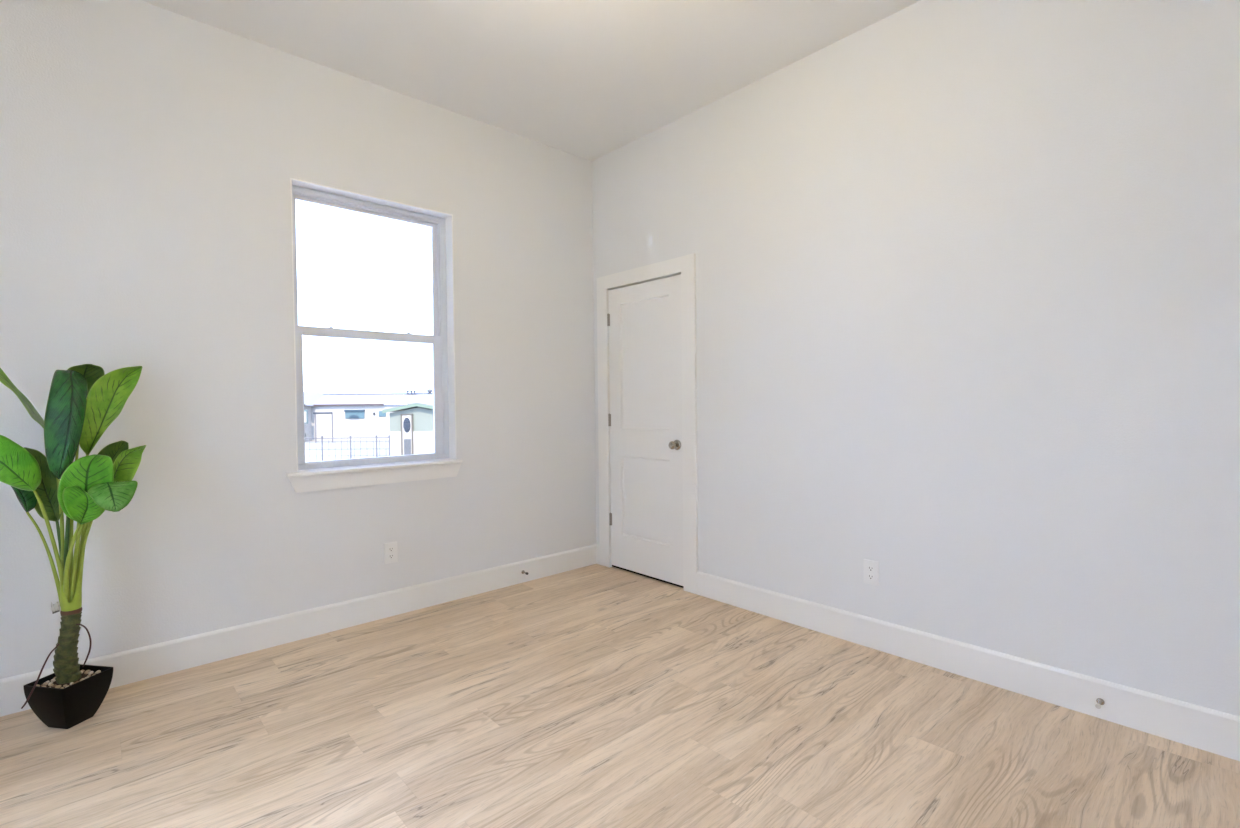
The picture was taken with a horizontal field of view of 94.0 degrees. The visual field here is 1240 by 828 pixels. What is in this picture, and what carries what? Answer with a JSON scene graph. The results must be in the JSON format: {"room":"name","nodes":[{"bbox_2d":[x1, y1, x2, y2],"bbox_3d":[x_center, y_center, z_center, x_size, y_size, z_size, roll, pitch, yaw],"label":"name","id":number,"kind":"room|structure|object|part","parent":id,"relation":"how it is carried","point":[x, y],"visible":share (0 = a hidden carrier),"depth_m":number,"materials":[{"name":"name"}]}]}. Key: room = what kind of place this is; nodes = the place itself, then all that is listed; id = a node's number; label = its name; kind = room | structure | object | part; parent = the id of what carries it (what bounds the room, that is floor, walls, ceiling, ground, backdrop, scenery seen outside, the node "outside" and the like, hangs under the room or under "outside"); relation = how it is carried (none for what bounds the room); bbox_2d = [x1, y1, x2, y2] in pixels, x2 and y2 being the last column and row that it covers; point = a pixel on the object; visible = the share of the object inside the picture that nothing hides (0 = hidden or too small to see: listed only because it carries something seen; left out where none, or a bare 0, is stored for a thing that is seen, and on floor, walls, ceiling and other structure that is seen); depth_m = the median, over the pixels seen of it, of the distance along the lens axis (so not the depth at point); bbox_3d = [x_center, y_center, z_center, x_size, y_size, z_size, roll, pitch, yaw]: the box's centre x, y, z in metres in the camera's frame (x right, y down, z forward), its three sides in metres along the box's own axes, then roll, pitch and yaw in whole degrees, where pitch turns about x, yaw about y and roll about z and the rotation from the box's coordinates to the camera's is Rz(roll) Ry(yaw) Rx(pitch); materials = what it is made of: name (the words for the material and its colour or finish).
{"room":"empty bedroom","nodes":[
{"label":"empty bedroom","id":0,"kind":"room"},
{"bbox_2d":[0,0,596,678],"bbox_3d":[-1.626,-0.294,3.191,4.050,3.150,0.150,-2,2,-43],"label":"wall","id":1,"kind":"structure","parent":0,"point":[150,154],"depth_m":2.82,"materials":[{"name":"white paint"}]},
{"bbox_2d":[0,544,596,716],"bbox_3d":[-1.555,1.108,3.159,3.750,0.146,0.015,-2,2,-43],"label":"baseboard","id":2,"kind":"structure","parent":1,"relation":"attached to","point":[146,662],"depth_m":3.02,"materials":[{"name":"paint"}]},
{"bbox_2d":[290,178,456,471],"bbox_3d":[-1.419,-0.471,3.377,0.904,1.532,0.149,-2,2,-43],"label":"window","id":3,"kind":"structure","parent":1,"relation":"in","point":[442,340],"depth_m":3.54,"materials":[{"name":"paint"}]},
{"bbox_3d":[-1.469,-0.820,3.406,0.838,0.765,0.020,-2,2,-43],"label":"sash","id":4,"kind":"part","parent":3,"relation":"part of","materials":[{"name":"plastic"}]},
{"bbox_3d":[-1.444,-0.100,3.405,0.858,0.770,0.024,-2,2,-43],"label":"sash","id":5,"kind":"part","parent":3,"relation":"part of","materials":[{"name":"glass"}]},
{"bbox_2d":[285,458,461,476],"bbox_3d":[-1.399,0.305,3.352,0.975,0.019,0.159,-2,2,-43],"label":"window sill","id":6,"kind":"structure","parent":1,"relation":"attached to","point":[319,471],"depth_m":3.28,"materials":[{"name":"paint"}]},
{"bbox_2d":[288,463,460,492],"bbox_3d":[-1.361,0.358,3.327,0.972,0.087,0.018,-2,2,-43],"label":"trim","id":7,"kind":"structure","parent":1,"relation":"attached to","point":[394,475],"depth_m":3.27,"materials":[{"name":"paint"}]},
{"bbox_2d":[384,541,397,563],"bbox_3d":[-1.332,0.806,3.364,0.075,0.120,0.010,-2,2,-43],"label":"wall outlet","id":8,"kind":"object","parent":1,"relation":"attached to","point":[390,549],"visible":1,"depth_m":3.36,"materials":[{"name":"plastic"}]},
{"bbox_2d":[140,0,920,160],"bbox_3d":[0.135,-1.922,1.938,5.020,0.120,4.350,-2,2,-43],"label":"ceiling","id":9,"kind":"structure","parent":0,"point":[586,79],"depth_m":2.96,"materials":[{"name":"white paint"}]},
{"bbox_2d":[0,564,1239,827],"bbox_3d":[-0.150,1.248,1.610,4.020,0.100,4.200,-2,2,-43],"label":"floor","id":10,"kind":"structure","parent":0,"point":[595,695],"depth_m":2.12,"materials":[{"name":"brown wood"}]},
{"bbox_2d":[0,364,145,728],"bbox_3d":[-2.142,0.459,2.217,0.501,1.494,0.335,-1,1,-31],"label":"potted plant","id":11,"kind":"object","parent":10,"relation":"on","point":[83,401],"visible":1,"depth_m":2.23,"materials":[{"name":"green plant"}]},
{"bbox_3d":[-2.151,0.974,2.157,0.021,0.182,0.137,0,1,5],"label":"vine stem","id":12,"kind":"part","parent":11,"relation":"part of","materials":[{"name":"brown plant"}]},
{"bbox_3d":[-2.152,1.115,2.266,0.185,0.180,0.185,0,1,10],"label":"planter","id":13,"kind":"part","parent":11,"relation":"part of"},
{"bbox_3d":[-2.123,0.916,2.295,0.033,0.198,0.074,-1,1,-31],"label":"vine stem","id":14,"kind":"part","parent":11,"relation":"part of","materials":[{"name":"brown plant"}]},
{"bbox_2d":[592,0,1239,716],"bbox_3d":[1.270,-0.318,2.896,0.120,3.150,4.200,-2,2,-43],"label":"wall","id":15,"kind":"structure","parent":0,"point":[968,271],"depth_m":2.49,"materials":[{"name":"white paint"}]},
{"bbox_2d":[596,544,599,564],"bbox_3d":[-0.161,1.068,4.401,0.015,0.146,0.039,-2,2,-43],"label":"baseboard","id":16,"kind":"structure","parent":15,"relation":"attached to","point":[598,545],"depth_m":4.40,"materials":[{"name":"paint"}]},
{"bbox_2d":[607,274,683,587],"bbox_3d":[0.156,0.116,4.015,0.100,2.047,0.726,-2,2,-43],"label":"door","id":17,"kind":"structure","parent":15,"relation":"in","point":[644,319],"depth_m":4.01,"materials":[{"name":"paint"}]},
{"bbox_3d":[0.176,-0.342,4.022,0.026,0.903,0.477,-2,2,-43],"label":"recessed panel","id":18,"kind":"part","parent":17,"relation":"part of","materials":[{"name":"paint"}]},
{"bbox_3d":[0.186,0.593,4.041,0.026,0.579,0.477,-2,2,-43],"label":"recessed panel","id":19,"kind":"part","parent":17,"relation":"part of","materials":[{"name":"paint"}]},
{"bbox_3d":[0.348,0.204,3.774,0.054,0.054,0.054,-2,2,-43],"label":"knob","id":20,"kind":"part","parent":17,"relation":"part of","materials":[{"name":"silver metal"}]},
{"bbox_2d":[597,253,697,593],"bbox_3d":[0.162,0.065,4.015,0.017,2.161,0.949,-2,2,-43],"label":"trim","id":21,"kind":"structure","parent":15,"relation":"attached to","point":[685,265],"depth_m":3.74,"materials":[{"name":"paint"}]},
{"bbox_2d":[864,559,878,585],"bbox_3d":[1.244,0.785,2.865,0.010,0.120,0.075,-2,2,-43],"label":"wall outlet","id":22,"kind":"object","parent":15,"relation":"attached to","point":[871,568],"visible":1,"depth_m":2.86,"materials":[{"name":"plastic"}]},
{"bbox_2d":[867,574,873,579],"bbox_3d":[1.242,0.805,2.863,0.005,0.027,0.033,-2,2,-43],"label":"receptacle","id":23,"kind":"object","parent":22,"relation":"attached to","point":[869,576],"depth_m":2.86,"materials":[{"name":"plastic"}]},
{"bbox_2d":[867,565,873,571],"bbox_3d":[1.242,0.764,2.863,0.005,0.027,0.033,-2,2,-43],"label":"receptacle","id":24,"kind":"object","parent":22,"relation":"attached to","point":[870,568],"depth_m":2.86,"materials":[{"name":"plastic"}]},
{"bbox_2d":[697,571,1239,760],"bbox_3d":[1.524,1.088,2.565,0.015,0.146,3.046,-2,2,-43],"label":"baseboard","id":25,"kind":"structure","parent":15,"relation":"attached to","point":[1203,728],"depth_m":2.44,"materials":[{"name":"paint"}]},
{"bbox_2d":[1095,698,1104,708],"bbox_3d":[1.816,1.100,2.193,0.058,0.025,0.025,-2,2,-43],"label":"door stop","id":26,"kind":"object","parent":25,"relation":"attached to","point":[1099,701],"visible":1,"depth_m":2.20,"materials":[{"name":"silver metal"}]},
{"label":"outside","id":27,"kind":"structure","parent":0,"visible":0},
{"bbox_2d":[305,440,388,461],"bbox_3d":[-29.176,1.090,95.227,200.000,0.300,147.000,-2,2,-43],"label":"lawn","id":28,"kind":"structure","parent":27,"point":[314,449],"depth_m":33.05,"materials":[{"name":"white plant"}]},
{"bbox_2d":[305,435,390,460],"bbox_3d":[-9.576,1.505,20.033,3.286,1.531,0.072,-1,1,0],"label":"wire fence","id":29,"kind":"object","parent":28,"relation":"on","point":[350,436],"visible":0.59,"depth_m":20.02,"materials":[{"name":"metal"}]},
{"bbox_3d":[-10.302,1.513,20.033,0.071,1.531,0.071,-1,1,0],"label":"fence post","id":30,"kind":"part","parent":29,"relation":"part of","materials":[{"name":"metal"}]},
{"bbox_3d":[-9.582,1.025,20.023,3.214,0.422,0.032,-1,1,0],"label":"rail","id":31,"kind":"part","parent":29,"relation":"part of","materials":[{"name":"metal"}]},
{"bbox_3d":[-9.317,1.502,20.033,0.071,1.531,0.071,-1,1,0],"label":"fence post","id":32,"kind":"part","parent":29,"relation":"part of","materials":[{"name":"metal"}]},
{"bbox_2d":[304,389,432,442],"bbox_3d":[-19.424,-0.039,45.205,20.772,3.796,10.600,-1,1,0],"label":"house","id":33,"kind":"structure","parent":28,"relation":"on","point":[339,416],"depth_m":42.02,"materials":[{"name":"stone"}]},
{"bbox_3d":[-21.041,0.976,39.989,0.070,2.014,0.070,-1,1,0],"label":"porch post","id":34,"kind":"part","parent":33,"relation":"part of","materials":[{"name":"white wood"}]},
{"bbox_3d":[-19.879,0.970,39.989,0.070,2.002,0.070,-1,1,0],"label":"porch post","id":35,"kind":"part","parent":33,"relation":"part of","materials":[{"name":"white wood"}]},
{"bbox_2d":[382,402,433,455],"bbox_3d":[-9.768,0.704,31.559,3.291,2.665,7.520,-1,1,0],"label":"house","id":36,"kind":"structure","parent":28,"relation":"on","point":[411,432],"depth_m":27.99,"materials":[{"name":"white wood"}]},
{"bbox_3d":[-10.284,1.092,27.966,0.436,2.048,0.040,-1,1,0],"label":"door","id":37,"kind":"part","parent":36,"relation":"part of","materials":[{"name":"white wood"}]},
{"bbox_3d":[-10.283,0.534,27.927,0.350,0.720,0.025,-1,1,0],"label":"oval glass","id":38,"kind":"part","parent":36,"relation":"part of","materials":[{"name":"blue glass"}]},
{"bbox_3d":[-10.285,1.057,27.960,0.576,2.118,0.070,-1,1,0],"label":"door frame","id":39,"kind":"part","parent":36,"relation":"part of","materials":[{"name":"white wood"}]},
{"bbox_3d":[-10.262,1.603,27.949,0.329,0.787,0.025,-1,1,0],"label":"panel","id":40,"kind":"part","parent":36,"relation":"part of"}
]}

